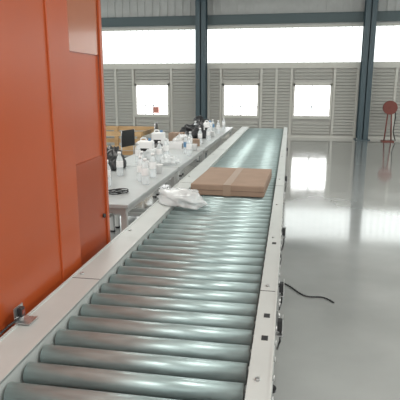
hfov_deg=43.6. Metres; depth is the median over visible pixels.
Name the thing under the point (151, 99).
window
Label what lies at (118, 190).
coiled cable
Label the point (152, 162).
water bottle
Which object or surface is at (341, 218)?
floor
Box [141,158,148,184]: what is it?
water bottle
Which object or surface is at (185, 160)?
workbench
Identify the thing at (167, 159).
plastic bag
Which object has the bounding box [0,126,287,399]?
conveyor
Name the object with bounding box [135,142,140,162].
water bottle
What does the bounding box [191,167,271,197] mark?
cardboard box
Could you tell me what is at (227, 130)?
workbench
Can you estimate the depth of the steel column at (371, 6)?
14.90 m
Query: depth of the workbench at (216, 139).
8.23 m
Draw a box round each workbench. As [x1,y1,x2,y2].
[108,166,177,231]
[115,147,205,227]
[156,135,221,194]
[182,127,232,173]
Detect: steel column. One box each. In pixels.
[195,0,206,118]
[353,0,377,140]
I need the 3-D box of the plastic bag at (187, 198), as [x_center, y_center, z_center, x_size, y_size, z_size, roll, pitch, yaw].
[-0.144,-0.034,3.572,0.273,0.112,0.557,-9,16,-33]
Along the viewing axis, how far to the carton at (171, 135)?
8.14 m
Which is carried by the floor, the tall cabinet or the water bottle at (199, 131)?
the tall cabinet
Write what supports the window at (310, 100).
in the wall
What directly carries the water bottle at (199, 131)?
on the workbench at (216, 139)
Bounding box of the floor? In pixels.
[106,135,399,399]
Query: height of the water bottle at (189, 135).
0.240 m
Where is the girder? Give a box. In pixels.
[101,11,399,26]
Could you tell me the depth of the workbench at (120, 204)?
4.54 m
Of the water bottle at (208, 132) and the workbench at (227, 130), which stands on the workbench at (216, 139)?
the water bottle at (208, 132)
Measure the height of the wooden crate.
0.750 m
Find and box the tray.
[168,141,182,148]
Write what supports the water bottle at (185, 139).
on the workbench at (185, 160)
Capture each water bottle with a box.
[107,160,111,186]
[116,152,123,175]
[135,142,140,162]
[137,156,142,181]
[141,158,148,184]
[149,153,156,177]
[156,141,161,161]
[163,138,168,153]
[183,135,187,153]
[186,137,191,155]
[188,132,192,143]
[198,128,201,143]
[206,126,210,140]
[216,120,219,132]
[222,118,224,129]
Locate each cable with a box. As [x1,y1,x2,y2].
[108,188,128,194]
[280,254,333,302]
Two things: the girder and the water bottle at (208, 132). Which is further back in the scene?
the girder
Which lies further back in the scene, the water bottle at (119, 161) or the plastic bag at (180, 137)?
the plastic bag at (180, 137)
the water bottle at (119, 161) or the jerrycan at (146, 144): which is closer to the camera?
the water bottle at (119, 161)
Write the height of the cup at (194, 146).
0.092 m
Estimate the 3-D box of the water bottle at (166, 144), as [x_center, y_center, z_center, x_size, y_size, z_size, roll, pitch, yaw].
[-0.423,-0.655,6.280,0.070,0.240,0.070,2,13,10]
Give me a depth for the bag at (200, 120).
10.07 m
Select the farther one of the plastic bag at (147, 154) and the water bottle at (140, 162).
the plastic bag at (147, 154)
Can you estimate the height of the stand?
1.200 m
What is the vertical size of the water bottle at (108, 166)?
0.240 m
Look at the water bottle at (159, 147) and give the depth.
5.92 m
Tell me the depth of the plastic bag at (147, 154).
6.06 m
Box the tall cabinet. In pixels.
[0,0,109,336]
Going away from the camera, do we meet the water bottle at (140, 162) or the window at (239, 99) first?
the water bottle at (140, 162)
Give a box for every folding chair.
[121,129,134,157]
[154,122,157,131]
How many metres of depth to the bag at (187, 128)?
8.46 m
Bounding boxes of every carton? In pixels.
[168,132,184,140]
[193,138,199,145]
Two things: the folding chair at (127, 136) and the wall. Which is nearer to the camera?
the folding chair at (127, 136)
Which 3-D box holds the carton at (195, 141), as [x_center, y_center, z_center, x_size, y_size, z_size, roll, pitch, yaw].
[-0.105,-0.864,7.498,0.200,0.102,0.162,0,13,-1]
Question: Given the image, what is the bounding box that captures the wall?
[100,0,399,136]
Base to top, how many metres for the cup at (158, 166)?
0.092 m
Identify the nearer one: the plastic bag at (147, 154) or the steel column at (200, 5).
the plastic bag at (147, 154)
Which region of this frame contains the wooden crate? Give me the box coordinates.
[106,126,153,154]
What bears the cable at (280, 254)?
on the floor
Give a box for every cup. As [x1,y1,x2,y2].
[156,164,162,173]
[192,144,196,150]
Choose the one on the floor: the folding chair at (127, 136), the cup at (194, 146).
the folding chair at (127, 136)
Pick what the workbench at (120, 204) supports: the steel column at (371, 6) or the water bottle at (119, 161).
the water bottle at (119, 161)
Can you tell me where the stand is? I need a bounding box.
[381,101,397,141]
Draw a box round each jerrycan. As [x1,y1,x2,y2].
[137,137,153,150]
[151,129,165,144]
[203,120,212,129]
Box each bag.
[107,145,126,170]
[143,147,163,159]
[157,187,207,209]
[160,154,179,164]
[173,134,187,141]
[179,124,206,138]
[192,115,208,124]
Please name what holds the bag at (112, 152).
on the workbench at (120, 204)
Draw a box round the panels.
[103,64,399,138]
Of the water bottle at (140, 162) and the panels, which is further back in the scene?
the panels
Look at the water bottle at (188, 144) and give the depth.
6.41 m
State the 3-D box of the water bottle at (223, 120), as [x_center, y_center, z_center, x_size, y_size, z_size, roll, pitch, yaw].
[0.482,-1.553,10.182,0.070,0.240,0.070,2,13,10]
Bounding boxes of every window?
[102,23,399,65]
[134,82,169,116]
[222,82,259,117]
[292,82,332,118]
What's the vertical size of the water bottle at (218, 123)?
0.240 m
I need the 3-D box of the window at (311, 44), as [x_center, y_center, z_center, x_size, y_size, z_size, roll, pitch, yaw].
[2.361,-4.850,15.690,17.008,1.200,0.080,2,13,10]
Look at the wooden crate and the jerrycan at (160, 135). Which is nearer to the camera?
the jerrycan at (160, 135)
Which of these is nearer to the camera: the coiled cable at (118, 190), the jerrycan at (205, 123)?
the coiled cable at (118, 190)

